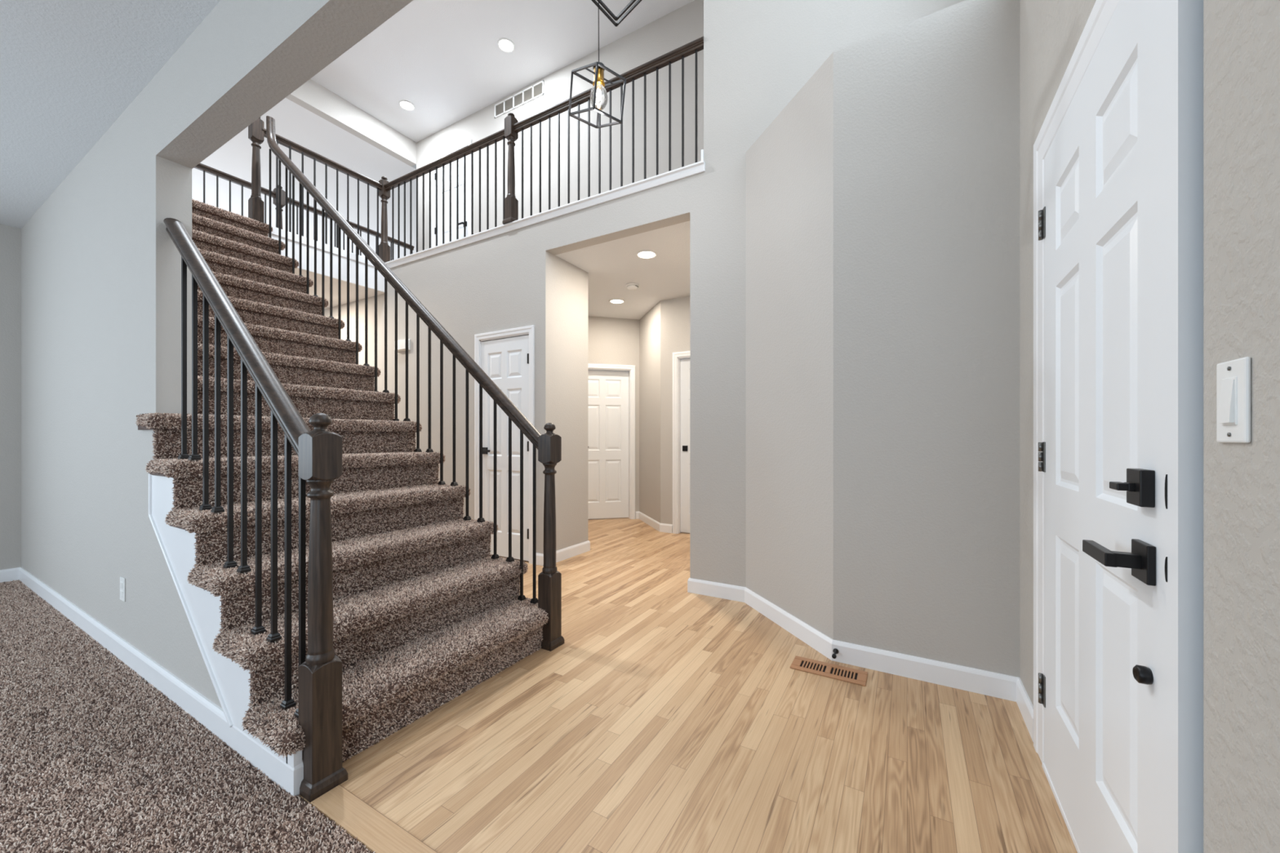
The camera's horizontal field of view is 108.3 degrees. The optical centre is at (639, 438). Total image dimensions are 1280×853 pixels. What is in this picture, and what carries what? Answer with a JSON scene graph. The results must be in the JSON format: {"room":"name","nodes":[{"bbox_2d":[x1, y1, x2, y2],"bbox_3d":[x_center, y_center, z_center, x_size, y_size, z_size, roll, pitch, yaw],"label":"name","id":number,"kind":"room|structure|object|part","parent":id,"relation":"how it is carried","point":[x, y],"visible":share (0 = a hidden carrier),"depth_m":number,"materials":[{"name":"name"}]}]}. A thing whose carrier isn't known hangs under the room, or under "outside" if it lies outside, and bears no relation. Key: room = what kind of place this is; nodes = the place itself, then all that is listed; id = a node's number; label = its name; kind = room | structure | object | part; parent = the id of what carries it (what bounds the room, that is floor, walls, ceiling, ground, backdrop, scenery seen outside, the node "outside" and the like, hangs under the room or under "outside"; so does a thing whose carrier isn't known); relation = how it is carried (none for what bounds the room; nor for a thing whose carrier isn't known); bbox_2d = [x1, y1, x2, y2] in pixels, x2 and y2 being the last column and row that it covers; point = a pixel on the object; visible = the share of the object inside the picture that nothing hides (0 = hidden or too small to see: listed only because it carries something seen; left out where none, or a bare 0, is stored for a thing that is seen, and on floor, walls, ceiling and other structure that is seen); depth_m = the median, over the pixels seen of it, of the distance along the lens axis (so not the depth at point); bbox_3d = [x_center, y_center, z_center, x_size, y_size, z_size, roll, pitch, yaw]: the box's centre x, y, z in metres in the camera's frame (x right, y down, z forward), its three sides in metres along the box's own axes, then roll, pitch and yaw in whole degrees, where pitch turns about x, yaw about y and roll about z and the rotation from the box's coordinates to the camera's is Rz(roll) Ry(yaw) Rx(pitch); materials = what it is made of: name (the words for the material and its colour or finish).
{"room":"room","nodes":[
{"label":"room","id":0,"kind":"room"},
{"bbox_2d":[0,223,21,569],"bbox_3d":[-6.153,-0.265,1.483,0.120,2.750,5.015,0,0,30],"label":"wall","id":1,"kind":"structure","parent":0,"point":[10,237],"depth_m":3.58,"materials":[{"name":"grey paint"}]},
{"bbox_2d":[0,0,220,228],"bbox_3d":[-3.359,-1.715,-0.130,6.512,0.150,5.015,0,0,30],"label":"ceiling","id":2,"kind":"structure","parent":0,"point":[69,69],"depth_m":2.07,"materials":[{"name":"white paint"}]},
{"bbox_2d":[21,0,413,708],"bbox_3d":[-2.227,-1.635,2.182,6.862,5.490,0.122,0,0,30],"label":"wall","id":3,"kind":"structure","parent":0,"point":[101,265],"depth_m":2.28,"materials":[{"name":"grey paint"}]},
{"bbox_2d":[120,576,125,601],"bbox_3d":[-2.598,0.758,2.321,0.072,0.116,0.008,0,0,30],"label":"wall outlet","id":4,"kind":"object","parent":3,"relation":"attached to","point":[122,580],"visible":1,"depth_m":2.31,"materials":[{"name":"white plastic"}]},
{"bbox_2d":[0,567,303,796],"bbox_3d":[-4.168,1.060,0.429,4.372,0.100,4.975,0,0,30],"label":"baseboard","id":5,"kind":"structure","parent":3,"relation":"attached to","point":[209,714],"depth_m":1.94,"materials":[{"name":"white paint"}]},
{"bbox_2d":[163,217,347,802],"bbox_3d":[-1.565,0.055,1.795,1.360,2.110,0.110,0,0,30],"label":"stair railing","id":6,"kind":"object","parent":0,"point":[318,713],"visible":1,"depth_m":1.56,"materials":[{"name":"brown wood"}]},
{"bbox_3d":[-1.589,-0.446,1.800,1.314,1.109,0.065,0,0,30],"label":"handrail","id":7,"kind":"part","parent":6,"relation":"part of","materials":[{"name":"brown wood"}]},
{"bbox_3d":[-1.024,0.546,1.483,0.088,1.128,0.088,0,0,30],"label":"newel post","id":8,"kind":"part","parent":6,"relation":"part of","materials":[{"name":"brown wood"}]},
{"bbox_3d":[-1.024,1.089,1.483,0.110,0.042,0.110,0,0,30],"label":"moulding","id":9,"kind":"part","parent":6,"relation":"part of","materials":[{"name":"brown wood"}]},
{"bbox_2d":[191,97,416,259],"bbox_3d":[-6.071,-4.125,7.604,5.280,0.130,9.500,0,0,30],"label":"wall","id":10,"kind":"structure","parent":0,"point":[294,122],"depth_m":7.12,"materials":[{"name":"white paint"}]},
{"bbox_2d":[285,79,416,166],"bbox_3d":[-4.229,-4.220,5.396,0.120,0.320,3.443,0,0,30],"label":"wall header","id":11,"kind":"structure","parent":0,"point":[311,95],"depth_m":6.09,"materials":[{"name":"grey paint"}]},
{"bbox_2d":[294,220,689,319],"bbox_3d":[-1.475,-1.782,5.145,5.200,0.303,5.763,0,0,30],"label":"ceiling","id":12,"kind":"structure","parent":0,"point":[611,265],"depth_m":4.61,"materials":[{"name":"white paint"}]},
{"bbox_2d":[608,298,624,303],"bbox_3d":[-0.274,-1.626,5.505,0.190,0.008,0.190,0,0,30],"label":"recessed light","id":13,"kind":"object","parent":12,"relation":"in","point":[613,300],"visible":1,"depth_m":5.50,"materials":[{"name":"white plastic"}]},
{"bbox_2d":[626,282,638,289],"bbox_3d":[-0.081,-1.608,4.920,0.136,0.044,0.136,0,0,30],"label":"smoke detector","id":14,"kind":"object","parent":12,"relation":"attached to","point":[632,286],"visible":1,"depth_m":4.88,"materials":[{"name":"white plastic"}]},
{"bbox_2d":[635,249,657,258],"bbox_3d":[0.058,-1.626,4.100,0.190,0.008,0.190,0,0,30],"label":"recessed light","id":15,"kind":"object","parent":12,"relation":"in","point":[644,254],"visible":1,"depth_m":4.09,"materials":[{"name":"white plastic"}]},
{"bbox_2d":[310,0,694,142],"bbox_3d":[-1.323,-4.440,3.717,6.832,0.120,3.685,0,0,30],"label":"ceiling","id":16,"kind":"structure","parent":0,"point":[444,58],"depth_m":5.26,"materials":[{"name":"white paint"}]},
{"bbox_2d":[399,100,414,111],"bbox_3d":[-3.066,-4.376,6.089,0.190,0.008,0.190,0,0,30],"label":"recessed light","id":17,"kind":"object","parent":16,"relation":"in","point":[407,105],"visible":1,"depth_m":6.09,"materials":[{"name":"white plastic"}]},
{"bbox_2d":[497,37,515,53],"bbox_3d":[-1.492,-4.376,5.157,0.190,0.008,0.190,0,0,30],"label":"recessed light","id":18,"kind":"object","parent":16,"relation":"in","point":[505,45],"visible":1,"depth_m":5.15,"materials":[{"name":"white plastic"}]},
{"bbox_2d":[568,0,641,128],"bbox_3d":[-0.160,-3.040,2.417,0.323,2.680,0.491,0,0,-42],"label":"pendant light","id":19,"kind":"object","parent":16,"relation":"hanging from","point":[598,68],"visible":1,"depth_m":2.49,"materials":[{"name":"black metal"}]},
{"bbox_2d":[592,62,604,89],"bbox_3d":[-0.220,-1.943,2.469,0.064,0.122,0.064,0,0,30],"label":"socket","id":20,"kind":"object","parent":19,"relation":"attached to","point":[600,82],"depth_m":2.45,"materials":[{"name":"gold metal"}]},
{"bbox_3d":[-0.226,-3.179,2.483,0.005,2.361,0.036,0,0,-22],"label":"cord","id":21,"kind":"part","parent":19,"relation":"part of","materials":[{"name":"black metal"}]},
{"bbox_3d":[-0.220,-1.825,2.469,0.096,0.137,0.096,0,0,30],"label":"bulb","id":22,"kind":"part","parent":19,"relation":"part of","materials":[{"name":"clear glass"}]},
{"bbox_3d":[-0.125,-2.343,2.378,0.323,0.014,0.386,0,0,-42],"label":"frame","id":23,"kind":"part","parent":19,"relation":"part of","materials":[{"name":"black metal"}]},
{"bbox_2d":[416,0,703,252],"bbox_3d":[-0.991,-3.152,5.583,5.300,2.455,0.120,0,0,30],"label":"wall","id":24,"kind":"structure","parent":0,"point":[683,25],"depth_m":5.25,"materials":[{"name":"grey paint"}]},
{"bbox_2d":[434,155,467,245],"bbox_3d":[-2.643,-2.955,6.462,0.696,2.017,0.093,0,0,30],"label":"door","id":25,"kind":"structure","parent":24,"relation":"in","point":[446,168],"depth_m":6.47,"materials":[{"name":"white paint"}]},
{"bbox_2d":[431,138,471,247],"bbox_3d":[-2.615,-2.987,6.500,0.826,2.105,0.117,0,0,30],"label":"door frame","id":26,"kind":"structure","parent":24,"relation":"attached to","point":[468,142],"depth_m":6.46,"materials":[{"name":"white paint"}]},
{"bbox_2d":[494,80,543,118],"bbox_3d":[-1.531,-4.255,5.819,0.840,0.170,0.012,0,0,30],"label":"air vent","id":27,"kind":"object","parent":24,"relation":"in","point":[541,82],"visible":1,"depth_m":5.80,"materials":[{"name":"white plastic"}]},
{"bbox_2d":[554,255,587,551],"bbox_3d":[-1.623,-0.260,4.909,2.280,2.740,0.500,0,0,30],"label":"wall","id":28,"kind":"structure","parent":0,"point":[571,282],"depth_m":4.32,"materials":[{"name":"grey paint"}]},
{"bbox_2d":[536,540,590,565],"bbox_3d":[-0.954,1.060,4.454,0.694,0.100,0.648,0,0,30],"label":"baseboard","id":29,"kind":"structure","parent":28,"relation":"attached to","point":[581,548],"depth_m":4.27,"materials":[{"name":"white paint"}]},
{"bbox_2d":[587,315,639,519],"bbox_3d":[-1.279,-0.260,6.088,2.600,2.740,0.120,0,0,-15],"label":"wall","id":30,"kind":"structure","parent":0,"point":[611,340],"depth_m":6.30,"materials":[{"name":"grey paint"}]},
{"bbox_2d":[587,370,628,519],"bbox_3d":[-0.510,0.089,6.308,0.736,2.017,0.093,0,0,-15],"label":"door","id":31,"kind":"structure","parent":30,"relation":"in","point":[607,391],"depth_m":6.34,"materials":[{"name":"white paint"}]},
{"bbox_2d":[587,363,635,519],"bbox_3d":[-0.501,0.058,6.277,0.876,2.105,0.117,0,0,-15],"label":"door frame","id":32,"kind":"structure","parent":30,"relation":"attached to","point":[631,369],"depth_m":6.33,"materials":[{"name":"white paint"}]},
{"bbox_2d":[324,0,965,554],"bbox_3d":[-1.851,-1.630,5.382,9.412,5.500,1.330,0,0,30],"label":"wall","id":33,"kind":"structure","parent":0,"point":[505,281],"depth_m":4.03,"materials":[{"name":"grey paint"}]},
{"bbox_2d":[267,226,384,292],"bbox_3d":[-3.122,-1.788,4.707,0.025,0.317,1.110,0,0,30],"label":"trim","id":34,"kind":"structure","parent":33,"relation":"attached to","point":[274,235],"depth_m":4.67,"materials":[{"name":"white paint"}]},
{"bbox_2d":[394,338,410,351],"bbox_3d":[-2.583,-1.005,5.007,0.240,0.116,0.050,0,0,30],"label":"door chime","id":35,"kind":"object","parent":33,"relation":"attached to","point":[402,343],"visible":0.59,"depth_m":4.97,"materials":[{"name":"white plastic"}]},
{"bbox_2d":[474,324,534,564],"bbox_3d":[-1.237,0.058,4.307,0.756,2.105,0.117,0,0,30],"label":"door frame","id":36,"kind":"structure","parent":33,"relation":"attached to","point":[529,330],"depth_m":4.18,"materials":[{"name":"white paint"}]},
{"bbox_2d":[480,334,528,560],"bbox_3d":[-1.256,0.089,4.264,0.626,2.017,0.093,0,0,30],"label":"door","id":37,"kind":"structure","parent":33,"relation":"in","point":[505,362],"depth_m":4.27,"materials":[{"name":"white paint"}]},
{"bbox_2d":[385,160,705,268],"bbox_3d":[-1.176,-1.921,4.276,3.837,0.065,0.159,0,0,30],"label":"trim","id":38,"kind":"structure","parent":33,"relation":"attached to","point":[698,167],"depth_m":3.89,"materials":[{"name":"white paint"}]},
{"bbox_2d":[383,35,703,260],"bbox_3d":[-1.204,-2.461,4.245,3.830,1.015,0.110,0,0,30],"label":"balcony railing","id":39,"kind":"object","parent":38,"relation":"on","point":[513,126],"visible":0.91,"depth_m":4.17,"materials":[{"name":"brown wood"}]},
{"bbox_3d":[-1.177,-1.974,4.231,0.110,0.042,0.110,0,0,30],"label":"moulding","id":40,"kind":"part","parent":39,"relation":"part of","materials":[{"name":"brown wood"}]},
{"bbox_3d":[-1.177,-2.438,4.231,0.088,0.971,0.088,0,0,30],"label":"newel post","id":41,"kind":"part","parent":39,"relation":"part of","materials":[{"name":"brown wood"}]},
{"bbox_3d":[-1.198,-2.822,4.254,3.830,0.064,0.065,0,0,30],"label":"handrail","id":42,"kind":"part","parent":39,"relation":"part of","materials":[{"name":"brown wood"}]},
{"bbox_2d":[639,295,689,524],"bbox_3d":[0.523,-0.260,5.542,0.501,2.740,1.943,0,0,-41],"label":"wall","id":43,"kind":"structure","parent":0,"point":[664,330],"depth_m":5.53,"materials":[{"name":"grey paint"}]},
{"bbox_2d":[635,511,672,533],"bbox_3d":[0.135,1.060,5.863,0.112,0.100,1.054,0,0,-22],"label":"baseboard","id":44,"kind":"structure","parent":43,"relation":"attached to","point":[661,527],"depth_m":5.64,"materials":[{"name":"white paint"}]},
{"bbox_2d":[672,351,689,533],"bbox_3d":[0.780,0.058,5.221,0.866,2.105,0.117,0,0,30],"label":"door frame","id":45,"kind":"structure","parent":43,"relation":"attached to","point":[677,357],"depth_m":5.38,"materials":[{"name":"white paint"}]},
{"bbox_2d":[680,359,689,533],"bbox_3d":[0.795,0.089,5.248,0.726,2.017,0.045,0,0,30],"label":"door","id":46,"kind":"structure","parent":43,"relation":"in","point":[685,363],"depth_m":5.39,"materials":[{"name":"white paint"}]},
{"bbox_2d":[297,517,1077,852],"bbox_3d":[-4.174,1.158,3.738,12.032,0.104,10.900,0,0,30],"label":"floor","id":47,"kind":"structure","parent":0,"point":[666,717],"depth_m":1.63,"materials":[{"name":"brown wood"}]},
{"bbox_2d":[0,579,375,852],"bbox_3d":[-3.294,1.112,-0.112,6.425,0.026,4.930,0,0,30],"label":"carpet","id":48,"kind":"object","parent":47,"relation":"on","point":[95,758],"visible":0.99,"depth_m":1.55,"materials":[{"name":"brown carpet"}]},
{"bbox_2d":[135,198,548,768],"bbox_3d":[-2.326,-0.492,2.870,3.656,3.232,1.326,0,0,30],"label":"staircase","id":49,"kind":"structure","parent":47,"relation":"on","point":[424,615],"depth_m":2.18,"materials":[{"name":"carpet"}]},
{"bbox_3d":[-1.829,0.596,1.868,0.872,0.872,0.016,0,0,30],"label":"skirt moulding","id":50,"kind":"part","parent":49,"relation":"part of","materials":[{"name":"white paint"}]},
{"bbox_2d":[266,115,564,651],"bbox_3d":[-1.871,-0.861,3.282,3.313,3.941,0.110,0,0,30],"label":"stair railing","id":51,"kind":"object","parent":49,"relation":"attached to","point":[548,445],"visible":0.84,"depth_m":2.87,"materials":[{"name":"brown wood"}]},
{"bbox_3d":[-1.893,-1.371,3.298,3.259,2.921,0.065,0,0,30],"label":"handrail","id":52,"kind":"part","parent":51,"relation":"part of","materials":[{"name":"brown wood"}]},
{"bbox_3d":[-0.484,0.544,2.482,0.088,1.131,0.088,0,0,30],"label":"newel post","id":53,"kind":"part","parent":51,"relation":"part of","materials":[{"name":"brown wood"}]},
{"bbox_3d":[-0.484,1.089,2.482,0.110,0.042,0.110,0,0,30],"label":"moulding","id":54,"kind":"part","parent":51,"relation":"part of","materials":[{"name":"brown wood"}]},
{"bbox_2d":[790,655,867,686],"bbox_3d":[0.898,1.107,2.206,0.330,0.007,0.136,0,0,30],"label":"floor vent","id":55,"kind":"object","parent":47,"relation":"in","point":[802,664],"visible":1,"depth_m":2.20,"materials":[{"name":"brown wood"}]},
{"bbox_2d":[1042,761,1079,852],"bbox_3d":[1.178,1.100,1.124,0.128,0.020,0.935,0,0,30],"label":"threshold","id":56,"kind":"object","parent":47,"relation":"on","point":[1044,768],"visible":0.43,"depth_m":1.38,"materials":[{"name":"white paint"}]},
{"bbox_2d":[689,0,1019,677],"bbox_3d":[1.614,-0.412,3.739,1.767,3.045,3.110,0,0,30],"label":"wall","id":57,"kind":"structure","parent":0,"point":[855,269],"depth_m":2.23,"materials":[{"name":"grey paint"}]},
{"bbox_2d":[701,149,703,160],"bbox_3d":[0.472,-1.999,3.334,0.016,0.092,0.132,0,0,30],"label":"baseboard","id":58,"kind":"structure","parent":57,"relation":"attached to","point":[702,150],"depth_m":3.28,"materials":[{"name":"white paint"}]},
{"bbox_2d":[831,648,838,658],"bbox_3d":[0.955,1.058,2.266,0.026,0.026,0.073,0,0,30],"label":"door stop","id":59,"kind":"object","parent":57,"relation":"attached to","point":[835,651],"visible":1,"depth_m":2.27,"materials":[{"name":"black metal"}]},
{"bbox_3d":[0.959,1.058,2.273,0.026,0.026,0.055,0,0,30],"label":"stem","id":60,"kind":"part","parent":59,"relation":"part of","materials":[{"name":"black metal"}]},
{"bbox_2d":[687,577,1033,742],"bbox_3d":[0.942,1.060,2.578,0.303,0.100,2.039,0,0,-37],"label":"baseboard","id":61,"kind":"structure","parent":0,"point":[1008,687],"depth_m":2.19,"materials":[{"name":"white paint"}]},
{"bbox_2d":[1019,0,1279,852],"bbox_3d":[0.984,-1.630,0.760,0.120,5.500,10.900,0,0,30],"label":"wall","id":62,"kind":"structure","parent":0,"point":[1242,37],"depth_m":0.67,"materials":[{"name":"grey paint"}]},
{"bbox_2d":[1033,0,1119,763],"bbox_3d":[1.206,0.025,1.181,0.117,2.170,1.069,0,0,30],"label":"door frame","id":63,"kind":"structure","parent":62,"relation":"attached to","point":[1102,11],"depth_m":1.60,"materials":[{"name":"white paint"}]},
{"bbox_2d":[1038,0,1203,852],"bbox_3d":[1.120,0.082,1.169,0.106,2.033,0.916,0,0,30],"label":"door","id":64,"kind":"structure","parent":62,"relation":"in","point":[1121,218],"depth_m":0.96,"materials":[{"name":"white paint"}]},
{"bbox_3d":[0.952,0.234,0.936,0.052,0.027,0.138,0,0,30],"label":"lever handle","id":65,"kind":"part","parent":64,"relation":"part of","materials":[{"name":"black metal"}]},
{"bbox_3d":[0.916,0.228,0.804,0.004,0.044,0.006,0,0,30],"label":"latch plate","id":66,"kind":"part","parent":64,"relation":"part of","materials":[{"name":"black metal"}]},
{"bbox_3d":[0.916,0.093,0.804,0.004,0.060,0.006,0,0,30],"label":"latch plate","id":67,"kind":"part","parent":64,"relation":"part of","materials":[{"name":"black metal"}]},
{"bbox_2d":[1216,356,1250,443],"bbox_3d":[0.856,-0.053,0.672,0.012,0.120,0.072,0,0,30],"label":"light switch","id":68,"kind":"object","parent":62,"relation":"attached to","point":[1233,376],"visible":1,"depth_m":0.66,"materials":[{"name":"white plastic"}]},
{"bbox_3d":[0.856,-0.053,0.672,0.002,0.069,0.035,0,0,30],"label":"rocker frame","id":69,"kind":"part","parent":68,"relation":"part of","materials":[{"name":"white plastic"}]},
{"bbox_3d":[-2.047,-1.936,4.145,5.190,0.006,3.427,0,0,30],"label":"floor","id":70,"kind":"structure","parent":0,"visible":0},
{"bbox_2d":[193,163,413,260],"bbox_3d":[-4.229,-2.445,5.395,0.110,1.020,3.415,0,0,30],"label":"gallery railing","id":71,"kind":"object","parent":70,"relation":"on","point":[204,168],"visible":0.3,"depth_m":5.39,"materials":[{"name":"brown wood"}]},
{"bbox_3d":[-4.220,-2.421,5.410,0.088,0.971,0.088,0,0,30],"label":"newel post","id":72,"kind":"part","parent":71,"relation":"part of","materials":[{"name":"brown wood"}]},
{"bbox_2d":[248,116,390,262],"bbox_3d":[-3.203,-2.450,4.733,0.114,1.030,1.289,0,0,32],"label":"landing railing","id":73,"kind":"object","parent":70,"relation":"on","point":[256,130],"visible":0.87,"depth_m":4.54,"materials":[{"name":"brown wood"}]},
{"bbox_3d":[-3.514,-2.428,4.234,0.088,0.986,0.088,0,0,30],"label":"newel post","id":74,"kind":"part","parent":73,"relation":"part of","materials":[{"name":"brown wood"}]},
{"bbox_3d":[-3.193,-2.822,4.730,0.065,0.065,1.120,0,0,31],"label":"handrail","id":75,"kind":"part","parent":73,"relation":"part of","materials":[{"name":"brown wood"}]},
{"bbox_3d":[-2.892,-2.421,5.232,0.088,0.971,0.088,0,0,30],"label":"newel post","id":76,"kind":"part","parent":73,"relation":"part of","materials":[{"name":"brown wood"}]}
]}

